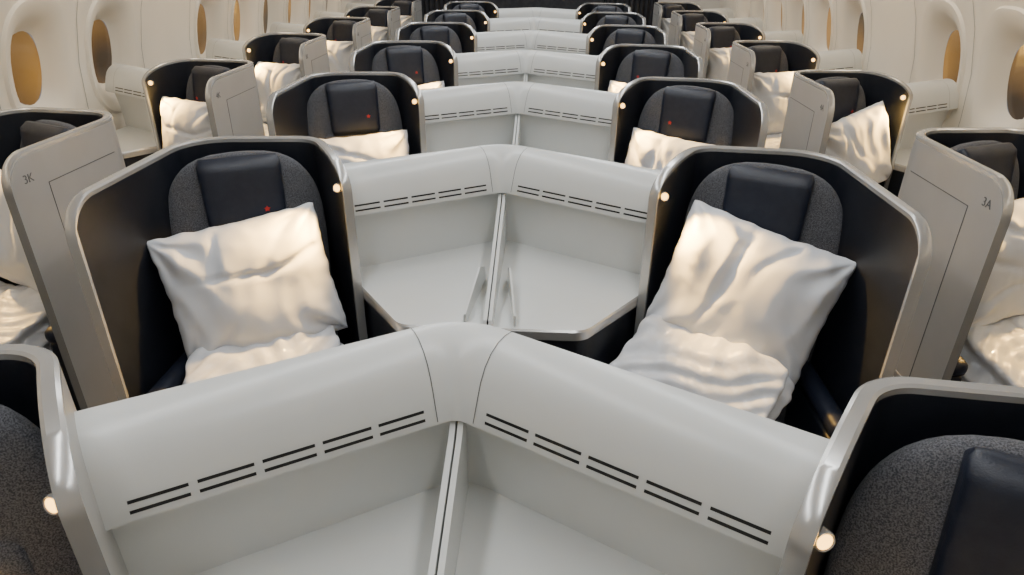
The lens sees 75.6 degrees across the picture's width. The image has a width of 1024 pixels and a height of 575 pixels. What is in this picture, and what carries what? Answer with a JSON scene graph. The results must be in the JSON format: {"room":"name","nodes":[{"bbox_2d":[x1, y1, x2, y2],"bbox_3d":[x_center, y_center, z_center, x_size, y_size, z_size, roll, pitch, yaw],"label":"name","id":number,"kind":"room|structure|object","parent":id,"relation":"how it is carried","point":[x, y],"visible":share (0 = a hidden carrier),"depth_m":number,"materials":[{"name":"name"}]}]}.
{"room":"aircraft cabin","nodes":[
{"label":"aircraft cabin","id":0,"kind":"room"},
{"bbox_2d":[0,0,360,129],"bbox_3d":[-1.976,-1.031,3.665,0.293,1.660,9.650,2,27,2],"label":"wall","id":1,"kind":"structure","parent":0,"point":[61,30],"depth_m":3.38,"materials":[{"name":"white plastic"}]},
{"bbox_2d":[10,31,41,104],"bbox_3d":[-2.135,-0.959,2.896,0.064,0.312,0.208,2,27,2],"label":"window","id":2,"kind":"structure","parent":1,"relation":"in","point":[25,60],"depth_m":2.90,"materials":[{"name":"brown"}]},
{"bbox_2d":[91,19,111,82],"bbox_3d":[-2.107,-1.205,3.376,0.064,0.312,0.208,2,27,2],"label":"window","id":3,"kind":"structure","parent":1,"relation":"in","point":[100,39],"depth_m":3.38,"materials":[{"name":"brown"}]},
{"bbox_2d":[197,4,206,53],"bbox_3d":[-2.051,-1.696,4.336,0.064,0.312,0.208,2,27,2],"label":"window","id":4,"kind":"structure","parent":1,"relation":"in","point":[201,19],"depth_m":4.36,"materials":[{"name":"brown"}]},
{"bbox_2d":[234,0,239,40],"bbox_3d":[-2.023,-1.941,4.816,0.064,0.312,0.208,2,27,2],"label":"window","id":5,"kind":"structure","parent":1,"relation":"in","point":[236,7],"depth_m":4.85,"materials":[{"name":"brown"}]},
{"bbox_2d":[263,0,267,32],"bbox_3d":[-1.995,-2.187,5.296,0.064,0.312,0.208,2,27,2],"label":"window","id":6,"kind":"structure","parent":1,"relation":"in","point":[265,11],"depth_m":5.34,"materials":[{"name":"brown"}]},
{"bbox_2d":[288,0,290,22],"bbox_3d":[-1.967,-2.432,5.777,0.064,0.312,0.208,2,27,2],"label":"window","id":7,"kind":"structure","parent":1,"relation":"in","point":[289,2],"depth_m":5.83,"materials":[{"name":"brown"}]},
{"bbox_2d":[361,0,719,9],"bbox_3d":[0.309,-3.444,7.724,4.600,2.300,0.050,2,27,2],"label":"wall","id":8,"kind":"structure","parent":0,"point":[559,4],"depth_m":7.75,"materials":[{"name":"white plastic"}]},
{"bbox_2d":[421,0,474,21],"bbox_3d":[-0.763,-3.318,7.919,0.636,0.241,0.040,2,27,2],"label":"curtain","id":9,"kind":"object","parent":8,"relation":"hanging from","point":[428,6],"depth_m":7.90,"materials":[{"name":"black fabric"}]},
{"bbox_2d":[602,0,657,25],"bbox_3d":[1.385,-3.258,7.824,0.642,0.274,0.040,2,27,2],"label":"curtain","id":10,"kind":"object","parent":8,"relation":"hanging from","point":[644,8],"depth_m":7.79,"materials":[{"name":"black fabric"}]},
{"bbox_2d":[719,0,1023,128],"bbox_3d":[2.088,-0.901,3.494,0.293,1.660,9.650,2,27,2],"label":"wall","id":11,"kind":"structure","parent":0,"point":[899,35],"depth_m":3.42,"materials":[{"name":"white plastic"}]},
{"bbox_2d":[802,4,803,34],"bbox_3d":[2.324,-2.103,5.222,0.064,0.312,0.208,2,27,2],"label":"window","id":12,"kind":"structure","parent":11,"relation":"in","point":[803,4],"depth_m":5.27,"materials":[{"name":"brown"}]},
{"bbox_2d":[826,8,830,50],"bbox_3d":[2.296,-1.858,4.742,0.064,0.312,0.208,2,27,2],"label":"window","id":13,"kind":"structure","parent":11,"relation":"in","point":[828,32],"depth_m":4.79,"materials":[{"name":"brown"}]},
{"bbox_2d":[857,12,863,52],"bbox_3d":[2.268,-1.612,4.262,0.064,0.312,0.208,2,27,2],"label":"window","id":14,"kind":"structure","parent":11,"relation":"in","point":[860,33],"depth_m":4.28,"materials":[{"name":"brown"}]},
{"bbox_2d":[943,30,960,82],"bbox_3d":[2.212,-1.121,3.301,0.064,0.312,0.208,2,27,2],"label":"window","id":15,"kind":"structure","parent":11,"relation":"in","point":[951,64],"depth_m":3.30,"materials":[{"name":"brown"}]},
{"bbox_2d":[1007,45,1023,119],"bbox_3d":[2.184,-0.876,2.821,0.064,0.312,0.208,2,27,2],"label":"window","id":16,"kind":"structure","parent":11,"relation":"in","point":[1015,90],"depth_m":2.86,"materials":[{"name":"brown"}]},
{"bbox_3d":[0.048,-0.226,3.958,4.500,0.040,9.650,2,27,2],"label":"floor","id":17,"kind":"structure","parent":0,"visible":0},
{"bbox_2d":[0,107,125,410],"bbox_3d":[-1.536,0.075,2.089,0.576,1.125,0.717,2,27,2],"label":"pod","id":18,"kind":"object","parent":17,"relation":"on","point":[48,155],"visible":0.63,"depth_m":1.88,"materials":[{"name":"plastic"}]},
{"bbox_2d":[0,281,51,351],"bbox_3d":[-1.577,0.133,2.029,0.423,0.257,0.355,12,29,21],"label":"blanket","id":19,"kind":"object","parent":18,"relation":"on","point":[24,319],"visible":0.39,"depth_m":1.96,"materials":[{"name":"white fabric"}]},
{"bbox_2d":[0,169,37,291],"bbox_3d":[-1.500,-0.160,2.016,0.435,0.382,0.167,14,30,24],"label":"pillow","id":20,"kind":"object","parent":19,"relation":"on","point":[14,266],"visible":0.22,"depth_m":1.95,"materials":[{"name":"fabric"}]},
{"bbox_2d":[0,344,128,574],"bbox_3d":[-0.701,0.736,0.815,0.576,1.125,0.717,2,27,2],"label":"pod","id":21,"kind":"object","parent":17,"relation":"on","point":[51,523],"visible":1,"depth_m":0.84,"materials":[{"name":"plastic"}]},
{"bbox_2d":[42,493,57,514],"bbox_3d":[-0.510,0.241,0.739,0.026,0.026,0.020,2,27,2],"label":"reading lamp","id":22,"kind":"object","parent":21,"relation":"attached to","point":[50,502],"depth_m":0.73,"materials":[{"name":"metal"}]},
{"bbox_2d":[105,64,157,166],"bbox_3d":[-1.945,-0.519,3.297,0.540,1.044,0.545,18,32,30],"label":"console","id":23,"kind":"object","parent":17,"relation":"on","point":[137,142],"visible":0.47,"depth_m":3.29,"materials":[{"name":"plastic"}]},
{"bbox_2d":[142,58,264,150],"bbox_3d":[-1.479,-0.425,3.067,0.576,1.125,0.717,2,27,2],"label":"pod","id":24,"kind":"object","parent":17,"relation":"on","point":[228,87],"visible":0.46,"depth_m":3.00,"materials":[{"name":"plastic"}]},
{"bbox_2d":[148,80,153,85],"bbox_3d":[-1.644,-0.931,3.006,0.026,0.026,0.020,2,27,2],"label":"reading lamp","id":25,"kind":"object","parent":24,"relation":"attached to","point":[150,82],"depth_m":3.00,"materials":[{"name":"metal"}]},
{"bbox_3d":[-1.523,-0.368,3.016,0.432,0.208,0.367,10,42,20],"label":"blanket","id":26,"kind":"object","parent":24,"relation":"on","visible":0},
{"bbox_2d":[160,96,212,147],"bbox_3d":[-1.440,-0.664,2.998,0.417,0.364,0.166,13,30,23],"label":"pillow","id":27,"kind":"object","parent":26,"relation":"on","point":[182,120],"visible":0.25,"depth_m":2.93,"materials":[{"name":"fabric"}]},
{"bbox_2d":[64,136,367,400],"bbox_3d":[-0.644,0.235,1.793,0.576,1.125,0.717,2,27,2],"label":"pod","id":28,"kind":"object","parent":17,"relation":"on","point":[195,185],"visible":0.41,"depth_m":1.71,"materials":[{"name":"plastic"}]},
{"bbox_2d":[182,325,343,384],"bbox_3d":[-0.616,0.287,1.712,0.427,0.294,0.346,-13,30,-25],"label":"blanket","id":29,"kind":"object","parent":28,"relation":"on","point":[202,364],"visible":0.21,"depth_m":1.69,"materials":[{"name":"white fabric"}]},
{"bbox_2d":[147,202,347,357],"bbox_3d":[-0.678,0.004,1.731,0.449,0.395,0.190,-11,29,-21],"label":"pillow","id":30,"kind":"object","parent":29,"relation":"on","point":[263,279],"visible":0.91,"depth_m":1.67,"materials":[{"name":"fabric"}]},
{"bbox_2d":[333,183,340,192],"bbox_3d":[-0.453,-0.259,1.717,0.026,0.026,0.020,2,27,2],"label":"reading lamp","id":31,"kind":"object","parent":28,"relation":"attached to","point":[337,186],"depth_m":1.71,"materials":[{"name":"metal"}]},
{"bbox_2d":[205,38,244,59],"bbox_3d":[-1.888,-1.019,4.275,0.540,1.044,0.545,18,32,30],"label":"console","id":32,"kind":"object","parent":17,"relation":"on","point":[217,48],"visible":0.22,"depth_m":4.24,"materials":[{"name":"plastic"}]},
{"bbox_2d":[242,32,329,123],"bbox_3d":[-1.422,-0.925,4.045,0.576,1.125,0.717,2,27,2],"label":"pod","id":33,"kind":"object","parent":17,"relation":"on","point":[308,50],"visible":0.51,"depth_m":3.99,"materials":[{"name":"plastic"}]},
{"bbox_2d":[263,123,268,135],"bbox_3d":[-1.463,-0.867,3.985,0.423,0.257,0.355,12,29,21],"label":"blanket","id":34,"kind":"object","parent":33,"relation":"on","point":[264,124],"visible":0.02,"depth_m":3.94,"materials":[{"name":"white fabric"}]},
{"bbox_2d":[254,61,300,122],"bbox_3d":[-1.382,-1.162,3.980,0.425,0.369,0.158,13,30,23],"label":"pillow","id":35,"kind":"object","parent":34,"relation":"on","point":[270,77],"visible":0.39,"depth_m":3.92,"materials":[{"name":"fabric"}]},
{"bbox_2d":[269,22,304,32],"bbox_3d":[-1.831,-1.519,5.253,0.540,1.044,0.545,18,32,30],"label":"console","id":36,"kind":"object","parent":17,"relation":"on","point":[276,26],"visible":0.07,"depth_m":5.22,"materials":[{"name":"plastic"}]},
{"bbox_2d":[313,11,344,18],"bbox_3d":[-1.774,-2.019,6.232,0.540,1.044,0.545,18,32,30],"label":"console","id":37,"kind":"object","parent":17,"relation":"on","point":[317,14],"visible":0.06,"depth_m":6.21,"materials":[{"name":"plastic"}]},
{"bbox_2d":[303,16,371,50],"bbox_3d":[-1.365,-1.425,5.024,0.576,1.125,0.717,2,27,2],"label":"pod","id":38,"kind":"object","parent":17,"relation":"on","point":[357,30],"visible":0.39,"depth_m":4.96,"materials":[{"name":"plastic"}]},
{"bbox_3d":[-1.409,-1.368,4.972,0.432,0.208,0.367,10,42,20],"label":"blanket","id":39,"kind":"object","parent":38,"relation":"on","visible":0},
{"bbox_2d":[327,40,353,71],"bbox_3d":[-1.329,-1.660,4.951,0.422,0.369,0.165,13,30,23],"label":"pillow","id":40,"kind":"object","parent":39,"relation":"on","point":[339,52],"visible":0.21,"depth_m":4.86,"materials":[{"name":"fabric"}]},
{"bbox_2d":[266,72,426,154],"bbox_3d":[-0.587,-0.264,2.771,0.576,1.125,0.717,2,27,2],"label":"pod","id":41,"kind":"object","parent":17,"relation":"on","point":[325,105],"visible":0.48,"depth_m":2.72,"materials":[{"name":"plastic"}]},
{"bbox_3d":[-0.569,-0.197,2.725,0.432,0.208,0.367,-14,40,-24],"label":"blanket","id":42,"kind":"object","parent":41,"relation":"on","visible":0},
{"bbox_2d":[321,130,408,162],"bbox_3d":[-0.608,-0.445,2.735,0.422,0.366,0.172,-10,29,-19],"label":"pillow","id":43,"kind":"object","parent":42,"relation":"on","point":[393,143],"visible":0.16,"depth_m":2.67,"materials":[{"name":"fabric"}]},
{"bbox_2d":[345,3,373,12],"bbox_3d":[-1.717,-2.519,7.210,0.540,1.044,0.545,18,32,30],"label":"console","id":44,"kind":"object","parent":17,"relation":"on","point":[349,5],"visible":0.09,"depth_m":7.22,"materials":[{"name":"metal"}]},
{"bbox_2d":[344,6,400,39],"bbox_3d":[-1.308,-1.925,6.002,0.576,1.125,0.717,2,27,2],"label":"pod","id":45,"kind":"object","parent":17,"relation":"on","point":[380,16],"visible":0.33,"depth_m":5.92,"materials":[{"name":"plastic"}]},
{"bbox_3d":[-1.348,-1.862,5.942,0.429,0.208,0.364,10,42,20],"label":"blanket","id":46,"kind":"object","parent":45,"relation":"on","visible":0},
{"bbox_2d":[371,26,388,41],"bbox_3d":[-1.272,-2.160,5.928,0.425,0.370,0.166,13,30,23],"label":"pillow","id":47,"kind":"object","parent":46,"relation":"on","point":[378,33],"visible":0.12,"depth_m":5.82,"materials":[{"name":"fabric"}]},
{"bbox_2d":[373,0,421,21],"bbox_3d":[-1.251,-2.425,6.980,0.576,1.125,0.717,2,27,2],"label":"pod","id":48,"kind":"object","parent":17,"relation":"on","point":[413,8],"visible":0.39,"depth_m":6.89,"materials":[{"name":"plastic"}]},
{"bbox_3d":[-1.295,-2.368,6.928,0.432,0.208,0.367,10,42,20],"label":"blanket","id":49,"kind":"object","parent":48,"relation":"on","visible":0},
{"bbox_2d":[400,16,411,25],"bbox_3d":[-1.212,-2.663,6.912,0.417,0.360,0.166,13,30,23],"label":"pillow","id":50,"kind":"object","parent":49,"relation":"on","point":[404,19],"visible":0.08,"depth_m":6.78,"materials":[{"name":"fabric"}]},
{"bbox_2d":[349,40,458,86],"bbox_3d":[-0.530,-0.764,3.749,0.576,1.125,0.717,2,27,2],"label":"pod","id":51,"kind":"object","parent":17,"relation":"on","point":[422,61],"visible":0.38,"depth_m":3.70,"materials":[{"name":"plastic"}]},
{"bbox_3d":[-0.502,-0.694,3.700,0.429,0.208,0.364,-13,40,-23],"label":"blanket","id":52,"kind":"object","parent":51,"relation":"on","visible":0},
{"bbox_2d":[418,81,444,88],"bbox_3d":[-0.539,-0.945,3.717,0.439,0.386,0.179,-11,29,-21],"label":"pillow","id":53,"kind":"object","parent":52,"relation":"on","point":[438,84],"visible":0.11,"depth_m":3.69,"materials":[{"name":"fabric"}]},
{"bbox_2d":[395,22,477,53],"bbox_3d":[-0.473,-1.264,4.728,0.576,1.125,0.717,2,27,2],"label":"pod","id":54,"kind":"object","parent":17,"relation":"on","point":[461,37],"visible":0.27,"depth_m":4.68,"materials":[{"name":"plastic"}]},
{"bbox_2d":[75,322,829,574],"bbox_3d":[-0.058,0.657,1.039,0.803,1.044,0.708,-17,32,-30],"label":"console","id":55,"kind":"object","parent":17,"relation":"on","point":[444,448],"visible":0.98,"depth_m":0.97,"materials":[{"name":"plastic"}]},
{"bbox_2d":[424,10,489,31],"bbox_3d":[-0.416,-1.764,5.706,0.576,1.125,0.717,2,27,2],"label":"pod","id":56,"kind":"object","parent":17,"relation":"on","point":[479,21],"visible":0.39,"depth_m":5.66,"materials":[{"name":"plastic"}]},
{"bbox_2d":[444,1,498,17],"bbox_3d":[-0.359,-2.264,6.684,0.576,1.125,0.717,2,27,2],"label":"pod","id":57,"kind":"object","parent":17,"relation":"on","point":[490,9],"visible":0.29,"depth_m":6.64,"materials":[{"name":"plastic"}]},
{"bbox_2d":[343,144,660,364],"bbox_3d":[-0.001,0.157,2.017,0.803,1.044,0.708,-17,32,-30],"label":"console","id":58,"kind":"object","parent":17,"relation":"on","point":[545,246],"visible":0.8,"depth_m":1.91,"materials":[{"name":"plastic"}]},
{"bbox_2d":[420,82,617,160],"bbox_3d":[0.056,-0.343,2.995,0.803,1.044,0.708,-17,32,-30],"label":"console","id":59,"kind":"object","parent":17,"relation":"on","point":[562,119],"visible":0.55,"depth_m":2.93,"materials":[{"name":"plastic"}]},
{"bbox_2d":[456,49,598,89],"bbox_3d":[0.113,-0.843,3.973,0.803,1.044,0.708,-17,32,-30],"label":"console","id":60,"kind":"object","parent":17,"relation":"on","point":[524,65],"visible":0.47,"depth_m":3.88,"materials":[{"name":"plastic"}]},
{"bbox_2d":[476,30,587,53],"bbox_3d":[0.170,-1.343,4.951,0.803,1.044,0.708,-17,32,-30],"label":"console","id":61,"kind":"object","parent":17,"relation":"on","point":[565,42],"visible":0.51,"depth_m":4.85,"materials":[{"name":"plastic"}]},
{"bbox_2d":[489,17,580,32],"bbox_3d":[0.227,-1.843,5.929,0.803,1.044,0.708,-17,32,-30],"label":"console","id":62,"kind":"object","parent":17,"relation":"on","point":[516,23],"visible":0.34,"depth_m":5.82,"materials":[{"name":"plastic"}]},
{"bbox_2d":[499,7,575,18],"bbox_3d":[0.284,-2.343,6.908,0.803,1.044,0.708,-17,32,-30],"label":"console","id":63,"kind":"object","parent":17,"relation":"on","point":[534,11],"visible":0.12,"depth_m":6.80,"materials":[{"name":"plastic"}]},
{"bbox_2d":[575,3,630,19],"bbox_3d":[0.837,-2.226,6.634,0.576,1.125,0.717,2,27,2],"label":"pod","id":64,"kind":"object","parent":17,"relation":"on","point":[584,9],"visible":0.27,"depth_m":6.59,"materials":[{"name":"plastic"}]},
{"bbox_2d":[580,12,645,33],"bbox_3d":[0.780,-1.726,5.655,0.576,1.125,0.717,2,27,2],"label":"pod","id":65,"kind":"object","parent":17,"relation":"on","point":[591,20],"visible":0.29,"depth_m":5.61,"materials":[{"name":"plastic"}]},
{"bbox_2d":[585,24,667,55],"bbox_3d":[0.723,-1.226,4.677,0.576,1.125,0.717,2,27,2],"label":"pod","id":66,"kind":"object","parent":17,"relation":"on","point":[601,37],"visible":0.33,"depth_m":4.63,"materials":[{"name":"plastic"}]},
{"bbox_2d":[594,44,702,91],"bbox_3d":[0.666,-0.726,3.699,0.576,1.125,0.717,2,27,2],"label":"pod","id":67,"kind":"object","parent":17,"relation":"on","point":[625,63],"visible":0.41,"depth_m":3.65,"materials":[{"name":"plastic"}]},
{"bbox_3d":[0.627,-0.664,3.661,0.432,0.208,0.367,12,39,22],"label":"blanket","id":68,"kind":"object","parent":67,"relation":"on","visible":0},
{"bbox_2d":[608,80,626,92],"bbox_3d":[0.693,-0.927,3.660,0.438,0.384,0.179,15,30,26],"label":"pillow","id":69,"kind":"object","parent":68,"relation":"on","point":[614,86],"visible":0.02,"depth_m":3.65,"materials":[{"name":"fabric"}]},
{"bbox_2d":[652,2,702,28],"bbox_3d":[1.733,-2.330,6.854,0.576,1.125,0.717,2,27,2],"label":"pod","id":70,"kind":"object","parent":17,"relation":"on","point":[661,10],"visible":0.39,"depth_m":6.78,"materials":[{"name":"plastic"}]},
{"bbox_3d":[1.765,-2.264,6.792,0.429,0.208,0.364,-5,42,-14],"label":"blanket","id":71,"kind":"object","parent":70,"relation":"on","visible":0},
{"bbox_2d":[661,18,670,38],"bbox_3d":[1.716,-2.568,6.787,0.432,0.378,0.166,-10,29,-19],"label":"pillow","id":72,"kind":"object","parent":71,"relation":"on","point":[665,22],"visible":0.08,"depth_m":6.68,"materials":[{"name":"fabric"}]},
{"bbox_2d":[608,77,768,163],"bbox_3d":[0.609,-0.226,2.721,0.576,1.125,0.717,2,27,2],"label":"pod","id":73,"kind":"object","parent":17,"relation":"on","point":[701,110],"visible":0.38,"depth_m":2.66,"materials":[{"name":"plastic"}]},
{"bbox_2d":[620,102,625,108],"bbox_3d":[0.444,-0.732,2.660,0.026,0.026,0.020,2,27,2],"label":"reading lamp","id":74,"kind":"object","parent":73,"relation":"attached to","point":[622,104],"depth_m":2.65,"materials":[{"name":"metal"}]},
{"bbox_3d":[0.573,-0.158,2.674,0.429,0.208,0.364,16,41,26],"label":"blanket","id":75,"kind":"object","parent":73,"relation":"on","visible":0},
{"bbox_2d":[625,128,711,169],"bbox_3d":[0.637,-0.421,2.674,0.440,0.383,0.178,13,30,23],"label":"pillow","id":76,"kind":"object","parent":75,"relation":"on","point":[647,149],"visible":0.18,"depth_m":2.63,"materials":[{"name":"fabric"}]},
{"bbox_2d":[668,10,728,45],"bbox_3d":[1.676,-1.830,5.876,0.576,1.125,0.717,2,27,2],"label":"pod","id":77,"kind":"object","parent":17,"relation":"on","point":[681,20],"visible":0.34,"depth_m":5.80,"materials":[{"name":"plastic"}]},
{"bbox_3d":[1.699,-1.769,5.818,0.432,0.208,0.367,-5,42,-14],"label":"blanket","id":78,"kind":"object","parent":77,"relation":"on","visible":0},
{"bbox_2d":[680,31,694,50],"bbox_3d":[1.659,-2.068,5.810,0.420,0.367,0.165,-10,29,-20],"label":"pillow","id":79,"kind":"object","parent":78,"relation":"on","point":[687,38],"visible":0.07,"depth_m":5.70,"materials":[{"name":"fabric"}]},
{"bbox_2d":[703,8,733,18],"bbox_3d":[2.222,-2.393,7.044,0.540,1.044,0.545,-13,30,-25],"label":"console","id":80,"kind":"object","parent":17,"relation":"on","point":[728,12],"visible":0.13,"depth_m":7.05,"materials":[{"name":"plastic"}]},
{"bbox_2d":[693,22,765,77],"bbox_3d":[1.619,-1.330,4.898,0.576,1.125,0.717,2,27,2],"label":"pod","id":81,"kind":"object","parent":17,"relation":"on","point":[708,35],"visible":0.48,"depth_m":4.83,"materials":[{"name":"plastic"}]},
{"bbox_3d":[1.651,-1.264,4.836,0.429,0.208,0.364,-5,42,-14],"label":"blanket","id":82,"kind":"object","parent":81,"relation":"on","visible":0},
{"bbox_2d":[706,47,731,80],"bbox_3d":[1.599,-1.571,4.838,0.421,0.360,0.154,-9,29,-18],"label":"pillow","id":83,"kind":"object","parent":82,"relation":"on","point":[719,58],"visible":0.26,"depth_m":4.73,"materials":[{"name":"fabric"}]},
{"bbox_2d":[729,17,762,29],"bbox_3d":[2.165,-1.893,6.066,0.540,1.044,0.545,-13,30,-25],"label":"console","id":84,"kind":"object","parent":17,"relation":"on","point":[756,21],"visible":0.12,"depth_m":6.05,"materials":[{"name":"plastic"}]},
{"bbox_2d":[727,40,819,92],"bbox_3d":[1.562,-0.830,3.920,0.576,1.125,0.717,2,27,2],"label":"pod","id":85,"kind":"object","parent":17,"relation":"on","point":[748,57],"visible":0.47,"depth_m":3.86,"materials":[{"name":"plastic"}]},
{"bbox_2d":[765,133,781,147],"bbox_3d":[1.585,-0.768,3.857,0.427,0.252,0.359,-8,28,-16],"label":"blanket","id":86,"kind":"object","parent":85,"relation":"on","point":[772,140],"visible":0.05,"depth_m":3.82,"materials":[{"name":"white fabric"}]},
{"bbox_2d":[751,71,795,133],"bbox_3d":[1.542,-1.071,3.858,0.420,0.364,0.166,-10,29,-19],"label":"pillow","id":87,"kind":"object","parent":86,"relation":"on","point":[773,89],"visible":0.35,"depth_m":3.77,"materials":[{"name":"fabric"}]},
{"bbox_2d":[634,145,931,438],"bbox_3d":[0.552,0.274,1.743,0.576,1.125,0.717,2,27,2],"label":"pod","id":88,"kind":"object","parent":17,"relation":"on","point":[821,201],"visible":0.44,"depth_m":1.65,"materials":[{"name":"plastic"}]},
{"bbox_2d":[660,191,668,200],"bbox_3d":[0.387,-0.232,1.681,0.026,0.026,0.020,2,27,2],"label":"reading lamp","id":89,"kind":"object","parent":88,"relation":"attached to","point":[664,196],"depth_m":1.68,"materials":[{"name":"metal"}]},
{"bbox_2d":[609,314,794,420],"bbox_3d":[0.450,0.286,1.678,0.436,0.328,0.348,19,33,32],"label":"blanket","id":90,"kind":"object","parent":88,"relation":"on","point":[736,375],"visible":0.45,"depth_m":1.61,"materials":[{"name":"white fabric"}]},
{"bbox_2d":[645,200,855,384],"bbox_3d":[0.583,0.025,1.677,0.473,0.419,0.180,15,30,26],"label":"pillow","id":91,"kind":"object","parent":90,"relation":"on","point":[731,278],"visible":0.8,"depth_m":1.61,"materials":[{"name":"fabric"}]},
{"bbox_2d":[764,30,802,42],"bbox_3d":[2.108,-1.393,5.088,0.540,1.044,0.545,-13,30,-25],"label":"console","id":92,"kind":"object","parent":17,"relation":"on","point":[789,35],"visible":0.16,"depth_m":5.06,"materials":[{"name":"plastic"}]},
{"bbox_2d":[818,49,862,69],"bbox_3d":[2.051,-0.893,4.110,0.540,1.044,0.545,-13,30,-25],"label":"console","id":93,"kind":"object","parent":17,"relation":"on","point":[845,58],"visible":0.16,"depth_m":4.07,"materials":[{"name":"plastic"}]},
{"bbox_2d":[779,69,912,189],"bbox_3d":[1.505,-0.330,2.942,0.576,1.125,0.717,2,27,2],"label":"pod","id":94,"kind":"object","parent":17,"relation":"on","point":[818,98],"visible":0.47,"depth_m":2.88,"materials":[{"name":"plastic"}]},
{"bbox_2d":[899,95,905,100],"bbox_3d":[1.696,-0.825,2.866,0.026,0.026,0.020,2,27,2],"label":"reading lamp","id":95,"kind":"object","parent":94,"relation":"attached to","point":[901,97],"depth_m":2.86,"materials":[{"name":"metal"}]},
{"bbox_3d":[1.537,-0.264,2.880,0.429,0.208,0.364,-5,42,-14],"label":"blanket","id":96,"kind":"object","parent":94,"relation":"on","visible":0},
{"bbox_2d":[825,101,891,182],"bbox_3d":[1.489,-0.568,2.875,0.482,0.442,0.168,-11,29,-22],"label":"pillow","id":97,"kind":"object","parent":96,"relation":"on","point":[861,139],"visible":0.57,"depth_m":2.81,"materials":[{"name":"fabric"}]},
{"bbox_2d":[778,377,1023,574],"bbox_3d":[0.495,0.774,0.765,0.576,1.125,0.717,2,27,2],"label":"pod","id":98,"kind":"object","parent":17,"relation":"on","point":[915,476],"visible":1,"depth_m":0.78,"materials":[{"name":"plastic"}]},
{"bbox_2d":[814,526,834,551],"bbox_3d":[0.330,0.268,0.703,0.026,0.026,0.020,2,27,2],"label":"reading lamp","id":99,"kind":"object","parent":98,"relation":"attached to","point":[824,539],"depth_m":0.70,"materials":[{"name":"metal"}]},
{"bbox_2d":[887,79,958,196],"bbox_3d":[1.994,-0.393,3.132,0.540,1.044,0.545,-13,30,-25],"label":"console","id":100,"kind":"object","parent":17,"relation":"on","point":[932,100],"visible":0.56,"depth_m":3.12,"materials":[{"name":"plastic"}]},
{"bbox_2d":[893,127,1023,380],"bbox_3d":[1.448,0.170,1.964,0.576,1.125,0.717,2,27,2],"label":"pod","id":101,"kind":"object","parent":17,"relation":"on","point":[965,182],"visible":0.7,"depth_m":1.78,"materials":[{"name":"plastic"}]},
{"bbox_2d":[960,315,1023,386],"bbox_3d":[1.471,0.232,1.901,0.427,0.252,0.359,-8,28,-16],"label":"blanket","id":102,"kind":"object","parent":101,"relation":"on","point":[993,353],"visible":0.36,"depth_m":1.84,"materials":[{"name":"white fabric"}]},
{"bbox_2d":[971,198,1023,326],"bbox_3d":[1.431,-0.068,1.897,0.426,0.373,0.165,-10,29,-20],"label":"pillow","id":103,"kind":"object","parent":102,"relation":"on","point":[1003,295],"visible":0.35,"depth_m":1.83,"materials":[{"name":"fabric"}]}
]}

